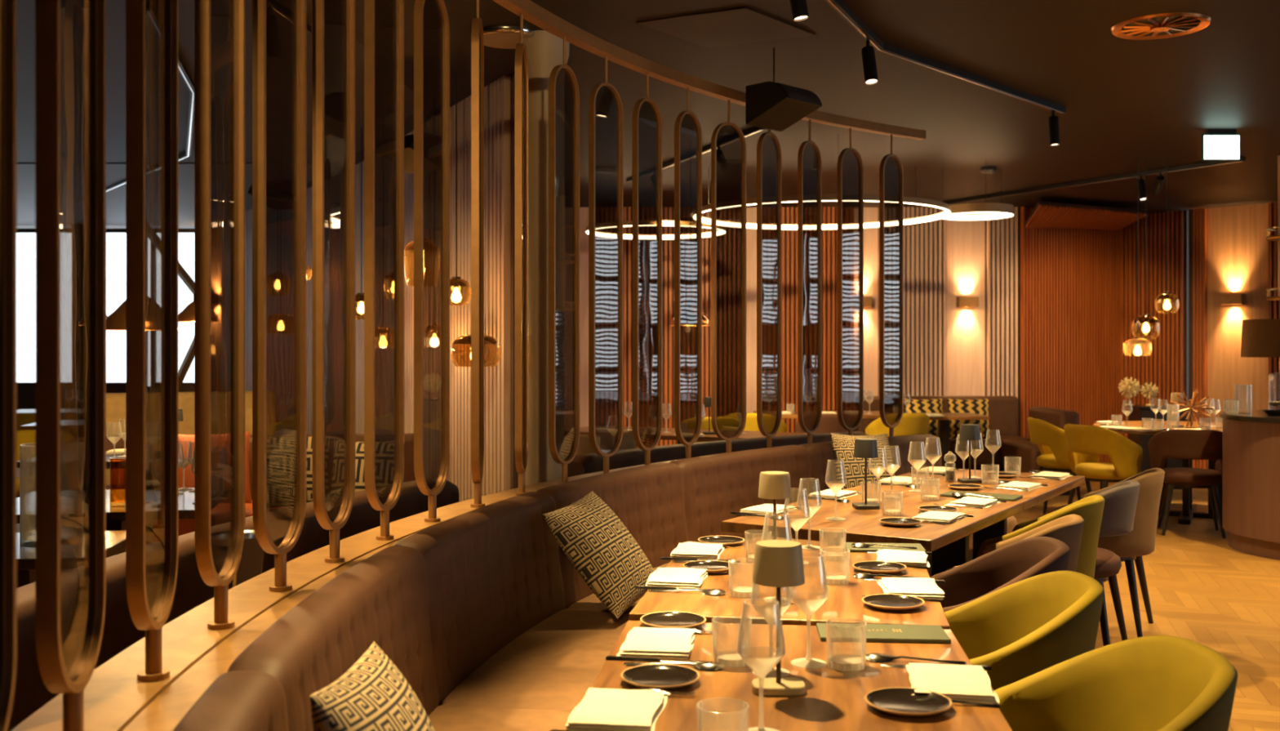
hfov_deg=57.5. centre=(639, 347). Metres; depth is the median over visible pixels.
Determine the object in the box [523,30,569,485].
column
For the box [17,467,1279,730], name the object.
floor
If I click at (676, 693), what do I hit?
fork
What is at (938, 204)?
diffuser
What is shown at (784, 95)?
grille
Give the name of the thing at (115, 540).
table
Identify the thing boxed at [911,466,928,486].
tumbler
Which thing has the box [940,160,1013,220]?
lamp
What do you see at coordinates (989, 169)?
smoke detector
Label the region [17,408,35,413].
table
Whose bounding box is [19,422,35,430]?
table
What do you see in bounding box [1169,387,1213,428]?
starburst ornament
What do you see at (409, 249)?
glass pendant
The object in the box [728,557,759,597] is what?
tumbler
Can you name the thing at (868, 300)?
wall sconce
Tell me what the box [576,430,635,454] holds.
throw pillow
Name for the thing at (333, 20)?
screen panel
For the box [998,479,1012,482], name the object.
spoon
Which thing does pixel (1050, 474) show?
napkin
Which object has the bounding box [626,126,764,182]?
track
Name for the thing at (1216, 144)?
exit sign
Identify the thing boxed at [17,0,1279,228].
ceiling
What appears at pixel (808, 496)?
table knife
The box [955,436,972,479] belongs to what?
wine glass
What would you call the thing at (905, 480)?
napkin
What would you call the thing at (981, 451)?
wine glass
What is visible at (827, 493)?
napkin
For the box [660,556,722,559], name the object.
table knife
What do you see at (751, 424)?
tub chair
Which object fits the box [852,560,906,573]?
plate
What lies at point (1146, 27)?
ceiling vent
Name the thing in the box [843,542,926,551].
folder
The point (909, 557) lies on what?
napkin
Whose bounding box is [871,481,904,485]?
table knife
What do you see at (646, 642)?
napkin
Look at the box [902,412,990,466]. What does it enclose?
table
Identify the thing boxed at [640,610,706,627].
plate
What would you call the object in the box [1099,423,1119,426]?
plate
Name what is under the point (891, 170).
screen panel
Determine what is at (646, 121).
screen panel
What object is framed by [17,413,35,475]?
tub chair
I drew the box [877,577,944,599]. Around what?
napkin
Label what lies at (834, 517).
wine glass
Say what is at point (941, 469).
napkin
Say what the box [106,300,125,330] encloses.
dome pendant
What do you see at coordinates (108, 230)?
window
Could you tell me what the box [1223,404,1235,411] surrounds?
tumbler
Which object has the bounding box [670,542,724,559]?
napkin
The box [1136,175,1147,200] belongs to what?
track spotlight
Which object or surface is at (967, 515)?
table knife
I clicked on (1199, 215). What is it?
wall
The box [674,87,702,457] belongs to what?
screen panel
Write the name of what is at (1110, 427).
napkin
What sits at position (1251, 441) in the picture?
counter
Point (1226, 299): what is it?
wall sconce
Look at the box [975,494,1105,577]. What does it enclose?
tub chair
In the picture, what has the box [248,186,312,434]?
wall
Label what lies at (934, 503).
fork
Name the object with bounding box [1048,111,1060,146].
track spotlight
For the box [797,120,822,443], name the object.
screen panel
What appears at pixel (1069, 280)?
wall panel
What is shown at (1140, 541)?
tub chair
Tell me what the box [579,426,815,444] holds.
table
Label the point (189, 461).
wine glass
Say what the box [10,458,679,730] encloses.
ledge
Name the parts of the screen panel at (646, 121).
post, hanger rod, glass pane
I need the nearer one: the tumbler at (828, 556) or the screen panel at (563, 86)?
the tumbler at (828, 556)
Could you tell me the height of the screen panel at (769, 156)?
1.855 m
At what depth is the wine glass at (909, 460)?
5.29 m
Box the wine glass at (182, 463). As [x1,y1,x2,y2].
[178,443,184,494]
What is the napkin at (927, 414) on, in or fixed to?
on the table at (943, 421)
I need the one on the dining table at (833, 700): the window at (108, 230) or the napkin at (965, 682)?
the napkin at (965, 682)
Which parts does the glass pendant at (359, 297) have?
lamp shade, cord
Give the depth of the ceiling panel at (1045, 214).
12.52 m
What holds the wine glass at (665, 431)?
on the table at (583, 430)
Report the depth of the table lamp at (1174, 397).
9.65 m
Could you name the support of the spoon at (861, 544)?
on the folder at (874, 548)
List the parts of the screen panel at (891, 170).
post, hanger rod, glass pane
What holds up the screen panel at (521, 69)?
hanging from the rail
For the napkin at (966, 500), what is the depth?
4.81 m
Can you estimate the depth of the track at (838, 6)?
6.25 m
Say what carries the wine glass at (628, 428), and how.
on the table at (583, 430)
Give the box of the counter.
[1219,408,1279,559]
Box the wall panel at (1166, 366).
[1121,210,1188,438]
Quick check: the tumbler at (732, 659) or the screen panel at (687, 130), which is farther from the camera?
the screen panel at (687, 130)
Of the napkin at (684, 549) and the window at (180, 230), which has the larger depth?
the window at (180, 230)
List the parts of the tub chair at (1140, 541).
backrest, seat frame, leg, leg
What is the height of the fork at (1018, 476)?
0.010 m
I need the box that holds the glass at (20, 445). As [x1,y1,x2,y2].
[19,442,35,546]
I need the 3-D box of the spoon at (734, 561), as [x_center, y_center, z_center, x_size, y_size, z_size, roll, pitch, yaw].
[0.201,0.643,3.532,0.206,0.011,0.042,0,0,9]
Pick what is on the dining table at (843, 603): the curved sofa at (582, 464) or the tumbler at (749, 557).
the tumbler at (749, 557)
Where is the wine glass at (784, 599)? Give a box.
[761,511,792,603]
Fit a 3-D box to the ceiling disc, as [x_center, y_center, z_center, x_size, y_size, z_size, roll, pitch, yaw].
[-0.660,-1.535,5.780,0.332,0.030,0.332,0,0,0]
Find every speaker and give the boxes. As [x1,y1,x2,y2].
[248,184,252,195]
[404,133,413,173]
[745,47,822,131]
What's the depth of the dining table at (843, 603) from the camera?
3.00 m
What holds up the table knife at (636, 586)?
on the dining table at (843, 603)
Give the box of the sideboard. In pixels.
[1126,404,1188,488]
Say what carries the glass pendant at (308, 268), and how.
hanging from the ceiling
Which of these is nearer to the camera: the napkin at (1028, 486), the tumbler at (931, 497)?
the tumbler at (931, 497)
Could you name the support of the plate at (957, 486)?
on the dining table at (956, 553)
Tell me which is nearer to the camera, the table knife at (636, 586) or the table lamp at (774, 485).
the table knife at (636, 586)
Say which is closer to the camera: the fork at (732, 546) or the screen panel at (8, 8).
the screen panel at (8, 8)
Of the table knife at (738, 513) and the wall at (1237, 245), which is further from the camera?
the wall at (1237, 245)
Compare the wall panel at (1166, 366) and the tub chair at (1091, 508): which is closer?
the tub chair at (1091, 508)
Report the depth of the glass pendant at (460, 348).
5.81 m
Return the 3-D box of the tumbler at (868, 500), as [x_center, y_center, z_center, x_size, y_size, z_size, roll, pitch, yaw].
[0.969,0.605,4.891,0.082,0.090,0.082,0,0,-40]
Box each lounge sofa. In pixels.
[106,391,252,484]
[178,432,415,535]
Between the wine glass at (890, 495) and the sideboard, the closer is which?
the wine glass at (890, 495)
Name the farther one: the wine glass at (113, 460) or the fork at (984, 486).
the wine glass at (113, 460)
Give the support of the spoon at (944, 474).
on the dining table at (956, 553)
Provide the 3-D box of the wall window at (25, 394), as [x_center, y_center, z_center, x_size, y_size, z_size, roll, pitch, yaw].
[-8.345,0.940,14.660,5.710,0.920,0.080,0,0,0]
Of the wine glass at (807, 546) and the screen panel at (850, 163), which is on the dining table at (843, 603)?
the wine glass at (807, 546)
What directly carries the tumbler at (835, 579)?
on the dining table at (843, 603)
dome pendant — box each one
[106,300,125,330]
[178,293,194,321]
[670,313,711,325]
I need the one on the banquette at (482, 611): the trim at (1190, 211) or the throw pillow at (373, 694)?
the throw pillow at (373, 694)
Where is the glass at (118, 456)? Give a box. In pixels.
[110,456,125,507]
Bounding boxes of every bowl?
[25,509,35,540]
[1262,409,1279,415]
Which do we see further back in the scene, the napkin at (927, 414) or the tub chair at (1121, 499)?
the napkin at (927, 414)
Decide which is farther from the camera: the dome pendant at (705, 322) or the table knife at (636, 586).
the dome pendant at (705, 322)
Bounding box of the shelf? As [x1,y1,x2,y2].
[1266,155,1279,301]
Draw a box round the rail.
[492,0,925,140]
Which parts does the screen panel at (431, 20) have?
post, glass pane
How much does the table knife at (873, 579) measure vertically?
0.006 m
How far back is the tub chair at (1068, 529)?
4.06 m
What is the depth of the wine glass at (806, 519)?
3.52 m
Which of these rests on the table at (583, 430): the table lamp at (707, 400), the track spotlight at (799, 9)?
the table lamp at (707, 400)
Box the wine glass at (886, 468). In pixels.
[868,447,887,501]
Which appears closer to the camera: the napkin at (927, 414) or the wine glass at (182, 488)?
the wine glass at (182, 488)
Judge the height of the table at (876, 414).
0.750 m
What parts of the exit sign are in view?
lit panel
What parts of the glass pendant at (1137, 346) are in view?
cord, lamp shade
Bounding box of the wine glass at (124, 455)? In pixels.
[117,419,125,457]
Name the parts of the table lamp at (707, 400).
lamp shade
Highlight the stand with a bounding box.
[228,529,265,589]
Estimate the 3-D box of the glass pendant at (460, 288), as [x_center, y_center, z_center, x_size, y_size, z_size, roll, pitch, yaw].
[-1.039,-0.897,6.600,0.171,1.306,0.171,0,0,0]
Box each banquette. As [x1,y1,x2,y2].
[173,434,1017,730]
[858,395,1029,471]
[1002,406,1079,495]
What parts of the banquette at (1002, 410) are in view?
backrest, seat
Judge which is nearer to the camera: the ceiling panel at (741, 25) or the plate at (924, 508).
the plate at (924, 508)
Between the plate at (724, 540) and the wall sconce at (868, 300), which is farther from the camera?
the wall sconce at (868, 300)
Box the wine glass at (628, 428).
[623,402,632,430]
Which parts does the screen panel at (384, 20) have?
post, glass pane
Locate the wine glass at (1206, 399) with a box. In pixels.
[1204,399,1215,425]
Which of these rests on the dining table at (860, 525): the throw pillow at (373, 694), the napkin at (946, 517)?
the napkin at (946, 517)
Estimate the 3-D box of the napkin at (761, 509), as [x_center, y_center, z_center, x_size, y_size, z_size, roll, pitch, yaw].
[0.508,0.639,4.644,0.156,0.020,0.215,0,0,35]
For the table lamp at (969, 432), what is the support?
on the dining table at (956, 553)
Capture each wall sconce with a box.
[863,296,872,306]
[955,296,978,306]
[1220,293,1244,304]
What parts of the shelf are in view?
shelf, shelf, rail, rail, post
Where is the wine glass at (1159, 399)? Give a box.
[1158,399,1168,426]
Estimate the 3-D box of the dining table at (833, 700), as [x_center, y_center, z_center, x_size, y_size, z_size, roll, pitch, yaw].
[0.278,1.023,2.180,0.755,0.746,1.140,0,0,7]
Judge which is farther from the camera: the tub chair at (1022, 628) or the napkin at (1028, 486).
the napkin at (1028, 486)
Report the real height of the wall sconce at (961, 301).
0.110 m
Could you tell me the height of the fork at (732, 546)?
0.010 m
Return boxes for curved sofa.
[7,480,459,730]
[567,431,867,476]
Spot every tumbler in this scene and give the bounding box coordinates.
[696,697,749,730]
[711,614,751,667]
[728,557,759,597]
[744,529,771,563]
[819,527,846,560]
[820,546,849,584]
[826,617,866,671]
[861,480,880,503]
[881,489,902,515]
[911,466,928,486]
[920,477,939,500]
[981,463,999,484]
[1004,456,1021,475]
[1200,417,1211,429]
[1215,417,1222,428]
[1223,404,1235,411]
[1225,400,1238,413]
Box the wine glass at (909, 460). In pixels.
[907,441,926,492]
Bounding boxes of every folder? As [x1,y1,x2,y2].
[816,622,951,643]
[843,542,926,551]
[939,490,1022,501]
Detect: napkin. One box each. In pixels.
[106,448,125,453]
[565,687,667,730]
[616,626,696,658]
[645,567,708,588]
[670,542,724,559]
[740,503,797,515]
[782,411,791,413]
[808,488,857,498]
[822,411,836,413]
[875,548,929,567]
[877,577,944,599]
[879,475,921,484]
[906,662,999,703]
[911,510,964,524]
[916,466,955,473]
[926,413,944,416]
[948,496,999,507]
[997,480,1043,490]
[1031,471,1072,479]
[1094,420,1122,423]
[1101,425,1129,429]
[1120,426,1154,431]
[1176,427,1202,429]
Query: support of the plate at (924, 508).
on the dining table at (860, 525)
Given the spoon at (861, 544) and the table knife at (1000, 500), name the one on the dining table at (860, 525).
the table knife at (1000, 500)
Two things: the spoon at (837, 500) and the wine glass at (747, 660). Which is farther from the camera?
the spoon at (837, 500)
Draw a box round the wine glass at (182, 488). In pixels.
[178,440,192,490]
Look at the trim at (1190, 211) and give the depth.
13.08 m
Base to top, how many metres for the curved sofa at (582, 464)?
0.850 m
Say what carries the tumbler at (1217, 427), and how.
on the round table at (1188, 512)
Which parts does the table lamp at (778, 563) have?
lamp shade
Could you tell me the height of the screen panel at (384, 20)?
1.855 m
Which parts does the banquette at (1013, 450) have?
seat, backrest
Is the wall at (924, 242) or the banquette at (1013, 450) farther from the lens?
the wall at (924, 242)
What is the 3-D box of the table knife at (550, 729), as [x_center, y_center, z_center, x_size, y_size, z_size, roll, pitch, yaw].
[-0.042,0.646,1.951,0.222,0.006,0.020,0,0,9]
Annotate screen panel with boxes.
[0,0,17,730]
[35,0,106,730]
[125,0,178,681]
[194,0,244,629]
[252,0,306,591]
[312,0,355,562]
[364,0,404,540]
[413,0,449,522]
[470,0,484,507]
[514,13,528,494]
[548,36,579,484]
[588,56,623,473]
[631,72,662,465]
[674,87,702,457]
[711,99,746,452]
[756,128,782,447]
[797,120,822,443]
[837,128,863,435]
[879,134,903,436]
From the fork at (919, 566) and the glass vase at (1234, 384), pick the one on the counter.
the glass vase at (1234, 384)
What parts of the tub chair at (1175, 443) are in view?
leg, leg, backrest, seat frame, seat, leg, leg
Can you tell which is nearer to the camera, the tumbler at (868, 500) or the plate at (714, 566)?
the plate at (714, 566)
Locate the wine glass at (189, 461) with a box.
[187,441,194,492]
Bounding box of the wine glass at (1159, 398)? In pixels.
[1150,398,1160,425]
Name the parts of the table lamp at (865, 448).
lamp shade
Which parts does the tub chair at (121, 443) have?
seat, backrest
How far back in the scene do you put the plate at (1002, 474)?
5.92 m
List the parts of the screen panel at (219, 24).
post, glass pane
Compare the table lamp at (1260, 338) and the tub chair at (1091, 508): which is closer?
the tub chair at (1091, 508)
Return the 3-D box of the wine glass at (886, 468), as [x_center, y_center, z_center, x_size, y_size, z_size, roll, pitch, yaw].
[1.017,0.538,4.988,0.081,0.224,0.081,0,0,-19]
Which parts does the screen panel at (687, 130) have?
post, hanger rod, glass pane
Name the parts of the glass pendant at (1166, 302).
lamp shade, cord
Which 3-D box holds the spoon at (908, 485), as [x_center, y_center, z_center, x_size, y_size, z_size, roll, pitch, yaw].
[1.210,0.643,5.495,0.206,0.011,0.042,0,0,32]
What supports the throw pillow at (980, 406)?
on the banquette at (1002, 410)
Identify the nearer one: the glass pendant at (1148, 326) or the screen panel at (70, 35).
the screen panel at (70, 35)
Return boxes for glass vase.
[1166,404,1179,428]
[1234,384,1252,413]
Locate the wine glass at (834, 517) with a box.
[825,459,846,519]
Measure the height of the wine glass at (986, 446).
0.224 m
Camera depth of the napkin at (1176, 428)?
9.10 m
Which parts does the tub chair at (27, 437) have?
seat, backrest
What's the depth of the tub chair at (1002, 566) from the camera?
3.83 m
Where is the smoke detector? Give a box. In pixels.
[980,165,996,173]
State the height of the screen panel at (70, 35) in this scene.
1.855 m
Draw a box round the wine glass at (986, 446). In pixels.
[985,429,1000,472]
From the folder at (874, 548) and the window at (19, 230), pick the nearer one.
the folder at (874, 548)
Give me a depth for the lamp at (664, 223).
10.81 m
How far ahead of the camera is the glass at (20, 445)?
3.85 m
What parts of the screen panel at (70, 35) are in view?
post, glass pane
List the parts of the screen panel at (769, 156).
post, glass pane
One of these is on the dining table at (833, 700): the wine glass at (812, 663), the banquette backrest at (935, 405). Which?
the wine glass at (812, 663)
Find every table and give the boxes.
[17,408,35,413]
[17,450,125,467]
[17,487,194,554]
[17,529,125,587]
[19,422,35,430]
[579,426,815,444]
[591,620,1012,730]
[629,541,950,629]
[721,488,1022,573]
[753,410,879,417]
[846,468,1084,575]
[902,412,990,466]
[1093,420,1222,524]
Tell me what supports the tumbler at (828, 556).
on the dining table at (843, 603)
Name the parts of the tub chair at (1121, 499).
backrest, seat frame, leg, seat, leg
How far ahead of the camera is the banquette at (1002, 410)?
12.60 m
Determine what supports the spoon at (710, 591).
on the dining table at (843, 603)
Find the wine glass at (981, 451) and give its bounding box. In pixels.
[966,432,983,478]
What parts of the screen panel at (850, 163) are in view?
post, hanger rod, glass pane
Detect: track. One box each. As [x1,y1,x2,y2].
[306,23,311,33]
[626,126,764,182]
[825,0,1066,113]
[942,156,1245,204]
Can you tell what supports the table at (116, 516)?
on the floor
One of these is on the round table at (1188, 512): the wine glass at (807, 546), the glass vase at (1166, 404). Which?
the glass vase at (1166, 404)
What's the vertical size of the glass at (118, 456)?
0.200 m
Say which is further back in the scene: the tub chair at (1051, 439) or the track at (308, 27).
the tub chair at (1051, 439)
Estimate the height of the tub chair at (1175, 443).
0.803 m
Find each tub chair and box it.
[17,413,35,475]
[17,429,35,497]
[106,435,125,488]
[675,417,712,444]
[743,413,787,431]
[795,413,860,433]
[865,413,929,436]
[929,536,1070,611]
[944,569,1104,689]
[946,514,1084,571]
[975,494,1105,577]
[994,635,1237,730]
[1026,417,1091,513]
[1055,479,1140,645]
[1063,423,1142,503]
[1083,467,1164,636]
[1147,428,1226,537]
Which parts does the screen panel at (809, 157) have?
post, hanger rod, glass pane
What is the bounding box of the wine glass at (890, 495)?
[882,444,901,497]
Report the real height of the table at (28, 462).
0.750 m
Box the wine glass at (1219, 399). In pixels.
[1209,399,1220,426]
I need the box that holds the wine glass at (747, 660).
[737,597,785,730]
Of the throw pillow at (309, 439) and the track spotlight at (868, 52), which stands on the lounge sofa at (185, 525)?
the throw pillow at (309, 439)
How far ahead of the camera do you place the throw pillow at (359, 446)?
6.78 m
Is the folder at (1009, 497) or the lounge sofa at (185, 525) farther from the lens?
the lounge sofa at (185, 525)
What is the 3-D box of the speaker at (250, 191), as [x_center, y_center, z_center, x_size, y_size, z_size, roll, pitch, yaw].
[-2.675,-1.292,8.575,0.290,0.517,0.276,0,0,25]
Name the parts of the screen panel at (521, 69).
post, hanger rod, glass pane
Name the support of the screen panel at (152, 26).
hanging from the rail
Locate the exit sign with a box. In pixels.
[1200,128,1239,160]
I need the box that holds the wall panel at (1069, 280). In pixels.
[1017,206,1121,462]
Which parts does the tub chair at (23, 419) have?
backrest, leg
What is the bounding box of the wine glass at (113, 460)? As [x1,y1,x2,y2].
[106,422,122,461]
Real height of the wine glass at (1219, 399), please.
0.224 m
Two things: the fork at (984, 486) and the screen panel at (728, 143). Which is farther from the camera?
the screen panel at (728, 143)
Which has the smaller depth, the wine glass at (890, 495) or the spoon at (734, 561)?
the spoon at (734, 561)
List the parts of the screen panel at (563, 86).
post, hanger rod, glass pane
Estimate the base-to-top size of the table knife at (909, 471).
0.006 m
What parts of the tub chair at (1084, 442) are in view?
leg, seat, leg, backrest, seat frame, leg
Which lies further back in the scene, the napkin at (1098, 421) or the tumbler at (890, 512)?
the napkin at (1098, 421)
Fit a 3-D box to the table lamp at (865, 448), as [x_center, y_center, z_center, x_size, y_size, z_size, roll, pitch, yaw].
[0.920,0.509,4.752,0.100,0.281,0.100,0,0,0]
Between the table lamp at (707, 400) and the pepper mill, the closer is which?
the pepper mill
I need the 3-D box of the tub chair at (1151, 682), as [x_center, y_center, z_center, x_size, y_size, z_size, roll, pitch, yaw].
[0.883,1.001,2.328,0.543,0.803,0.596,0,0,2]
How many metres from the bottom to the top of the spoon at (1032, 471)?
0.011 m
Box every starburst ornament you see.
[1118,377,1140,404]
[1140,382,1159,404]
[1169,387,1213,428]
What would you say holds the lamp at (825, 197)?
hanging from the ceiling
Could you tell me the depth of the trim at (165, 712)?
2.07 m
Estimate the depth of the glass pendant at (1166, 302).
9.54 m
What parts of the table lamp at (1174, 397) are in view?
lamp shade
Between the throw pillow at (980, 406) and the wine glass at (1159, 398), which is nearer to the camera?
the wine glass at (1159, 398)
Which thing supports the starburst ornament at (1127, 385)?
on the sideboard
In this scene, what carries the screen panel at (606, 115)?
hanging from the rail
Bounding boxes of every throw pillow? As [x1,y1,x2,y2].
[178,431,252,502]
[306,436,312,502]
[309,640,435,730]
[355,440,404,491]
[542,490,653,617]
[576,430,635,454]
[831,433,894,489]
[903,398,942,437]
[946,398,991,438]
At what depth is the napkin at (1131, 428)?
9.15 m
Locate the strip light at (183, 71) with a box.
[106,54,194,191]
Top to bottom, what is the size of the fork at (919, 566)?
0.010 m
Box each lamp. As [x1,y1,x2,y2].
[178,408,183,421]
[586,220,711,239]
[702,133,951,229]
[702,396,715,434]
[751,539,805,695]
[758,471,791,539]
[852,438,879,509]
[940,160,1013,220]
[957,423,982,483]
[1169,392,1183,426]
[1240,318,1279,409]
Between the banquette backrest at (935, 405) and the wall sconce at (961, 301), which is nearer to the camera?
the banquette backrest at (935, 405)
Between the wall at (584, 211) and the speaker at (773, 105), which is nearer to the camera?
the speaker at (773, 105)
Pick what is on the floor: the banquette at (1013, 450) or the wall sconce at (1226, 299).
the banquette at (1013, 450)
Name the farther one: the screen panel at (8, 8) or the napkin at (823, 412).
the napkin at (823, 412)
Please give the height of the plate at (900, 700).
0.016 m
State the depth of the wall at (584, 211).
12.85 m
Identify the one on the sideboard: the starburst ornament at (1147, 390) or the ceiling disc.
the starburst ornament at (1147, 390)
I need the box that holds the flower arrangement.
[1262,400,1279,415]
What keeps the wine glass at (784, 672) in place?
on the dining table at (833, 700)
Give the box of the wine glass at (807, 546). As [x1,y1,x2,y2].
[796,477,822,549]
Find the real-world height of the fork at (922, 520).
0.010 m
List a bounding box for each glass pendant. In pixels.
[306,265,311,279]
[355,128,364,319]
[404,240,413,286]
[449,73,471,305]
[450,333,501,366]
[1123,153,1152,355]
[1131,157,1160,338]
[1154,159,1179,313]
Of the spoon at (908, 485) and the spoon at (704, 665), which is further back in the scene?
the spoon at (908, 485)
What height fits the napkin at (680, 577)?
0.020 m
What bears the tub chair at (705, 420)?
on the floor
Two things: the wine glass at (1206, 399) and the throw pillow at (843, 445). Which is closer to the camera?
the throw pillow at (843, 445)
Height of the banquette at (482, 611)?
0.885 m
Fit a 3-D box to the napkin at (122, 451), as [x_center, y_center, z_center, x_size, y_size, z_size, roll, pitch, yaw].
[-3.229,0.639,7.250,0.156,0.020,0.215,0,0,-11]
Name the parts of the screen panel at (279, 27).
post, glass pane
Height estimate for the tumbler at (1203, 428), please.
0.090 m
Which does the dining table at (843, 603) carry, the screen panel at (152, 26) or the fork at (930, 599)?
the fork at (930, 599)
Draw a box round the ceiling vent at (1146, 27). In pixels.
[1110,12,1211,39]
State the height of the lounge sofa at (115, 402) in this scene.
1.060 m
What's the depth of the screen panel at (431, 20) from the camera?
3.80 m
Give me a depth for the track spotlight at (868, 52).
5.71 m
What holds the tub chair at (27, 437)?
on the floor
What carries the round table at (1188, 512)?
on the floor
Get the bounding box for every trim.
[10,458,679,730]
[122,532,416,730]
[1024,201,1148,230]
[1188,209,1192,421]
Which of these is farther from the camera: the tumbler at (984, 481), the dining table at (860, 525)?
the tumbler at (984, 481)
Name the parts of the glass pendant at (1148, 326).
cord, lamp shade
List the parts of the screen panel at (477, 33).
hanger rod, post, glass pane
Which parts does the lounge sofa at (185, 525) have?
seat, backrest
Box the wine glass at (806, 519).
[782,488,809,564]
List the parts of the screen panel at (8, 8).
glass pane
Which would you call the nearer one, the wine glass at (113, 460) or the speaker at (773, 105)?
the speaker at (773, 105)
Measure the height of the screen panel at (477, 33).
1.855 m
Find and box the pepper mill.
[944,453,956,481]
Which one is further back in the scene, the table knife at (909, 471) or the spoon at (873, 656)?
the table knife at (909, 471)
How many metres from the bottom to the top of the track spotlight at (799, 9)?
0.223 m
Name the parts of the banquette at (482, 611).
backrest, backrest, backrest, seat, seat, backrest, seat, backrest, seat, backrest, seat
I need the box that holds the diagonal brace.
[178,262,194,390]
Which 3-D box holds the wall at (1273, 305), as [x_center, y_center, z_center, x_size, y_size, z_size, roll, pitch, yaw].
[6.985,-0.075,12.203,0.120,2.950,0.766,0,0,-41]
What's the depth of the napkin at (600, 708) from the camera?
2.04 m
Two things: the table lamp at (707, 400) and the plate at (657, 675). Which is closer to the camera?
the plate at (657, 675)
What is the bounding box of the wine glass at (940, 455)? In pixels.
[924,436,941,484]
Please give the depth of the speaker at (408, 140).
6.89 m
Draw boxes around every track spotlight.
[789,0,808,22]
[861,40,878,84]
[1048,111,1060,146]
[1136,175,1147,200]
[1151,172,1164,195]
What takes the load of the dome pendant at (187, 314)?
hanging from the ceiling
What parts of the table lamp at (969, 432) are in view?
lamp shade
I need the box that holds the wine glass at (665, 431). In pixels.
[662,404,671,432]
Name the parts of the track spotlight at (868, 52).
stem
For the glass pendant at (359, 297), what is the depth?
8.13 m
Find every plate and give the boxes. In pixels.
[620,662,700,688]
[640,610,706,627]
[682,560,736,573]
[697,534,744,546]
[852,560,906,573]
[861,593,924,609]
[864,686,952,715]
[879,516,922,526]
[918,505,958,511]
[947,483,982,489]
[986,471,1017,477]
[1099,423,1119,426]
[1155,428,1171,431]
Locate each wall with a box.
[244,210,248,391]
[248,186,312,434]
[355,160,364,433]
[404,129,413,433]
[446,75,518,502]
[579,207,588,426]
[623,206,1017,448]
[746,207,984,413]
[1192,208,1207,468]
[1207,203,1268,468]
[1268,201,1279,408]
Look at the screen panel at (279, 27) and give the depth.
2.71 m
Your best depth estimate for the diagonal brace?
14.22 m
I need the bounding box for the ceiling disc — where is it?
[482,26,534,48]
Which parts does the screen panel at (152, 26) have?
post, glass pane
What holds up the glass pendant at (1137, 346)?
hanging from the ceiling
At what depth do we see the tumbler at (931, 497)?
4.99 m
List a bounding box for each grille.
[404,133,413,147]
[773,81,821,105]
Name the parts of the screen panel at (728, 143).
post, hanger rod, glass pane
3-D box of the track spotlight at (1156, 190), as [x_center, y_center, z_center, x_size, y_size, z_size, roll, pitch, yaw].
[4.497,-1.425,10.126,0.064,0.178,0.183,0,0,8]
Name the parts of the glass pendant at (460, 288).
cord, lamp shade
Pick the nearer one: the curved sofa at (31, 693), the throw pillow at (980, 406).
the curved sofa at (31, 693)
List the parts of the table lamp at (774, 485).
lamp shade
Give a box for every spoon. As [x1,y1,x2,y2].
[623,660,724,671]
[648,588,725,595]
[672,558,740,564]
[735,514,784,519]
[805,497,849,502]
[851,542,916,548]
[853,572,925,577]
[864,652,966,664]
[875,483,918,487]
[915,472,946,475]
[951,492,999,497]
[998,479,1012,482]
[1029,470,1040,472]
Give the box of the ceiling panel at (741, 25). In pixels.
[635,7,815,48]
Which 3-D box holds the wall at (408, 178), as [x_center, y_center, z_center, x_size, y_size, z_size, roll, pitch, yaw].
[-1.692,-0.075,8.609,0.120,2.950,1.440,0,0,-25]
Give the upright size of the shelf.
1.168 m
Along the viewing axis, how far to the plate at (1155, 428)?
9.09 m
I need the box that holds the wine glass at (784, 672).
[751,582,791,677]
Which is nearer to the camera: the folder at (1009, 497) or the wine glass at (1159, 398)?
the folder at (1009, 497)
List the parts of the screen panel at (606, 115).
post, hanger rod, glass pane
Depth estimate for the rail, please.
5.47 m
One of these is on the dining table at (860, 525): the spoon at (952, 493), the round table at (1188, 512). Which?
the spoon at (952, 493)
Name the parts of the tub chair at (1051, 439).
leg, leg, backrest, seat, seat frame, leg, leg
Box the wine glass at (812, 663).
[788,552,828,668]
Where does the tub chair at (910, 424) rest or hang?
on the floor
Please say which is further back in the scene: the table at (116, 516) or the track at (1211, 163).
the track at (1211, 163)
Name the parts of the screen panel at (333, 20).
post, glass pane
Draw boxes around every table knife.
[549,728,581,730]
[605,655,706,662]
[635,585,708,589]
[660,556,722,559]
[730,511,766,516]
[800,495,833,499]
[863,577,944,582]
[866,551,931,554]
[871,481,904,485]
[879,663,991,669]
[909,471,939,474]
[917,511,973,516]
[955,497,1006,502]
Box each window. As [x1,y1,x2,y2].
[17,228,35,386]
[17,386,194,409]
[106,228,125,386]
[178,228,194,386]
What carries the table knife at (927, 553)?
on the dining table at (843, 603)
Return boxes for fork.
[625,688,695,697]
[691,627,721,634]
[722,544,741,547]
[862,594,942,601]
[878,563,928,568]
[915,697,999,706]
[921,520,946,524]
[933,502,982,508]
[983,486,1027,490]
[1017,475,1059,479]
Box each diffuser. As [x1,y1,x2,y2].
[702,200,950,229]
[942,212,1013,220]
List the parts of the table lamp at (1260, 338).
lamp shade, glass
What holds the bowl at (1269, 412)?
on the counter
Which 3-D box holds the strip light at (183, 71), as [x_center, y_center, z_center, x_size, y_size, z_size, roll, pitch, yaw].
[-3.757,-1.530,8.873,0.693,0.039,7.917,0,0,-28]
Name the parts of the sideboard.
door, door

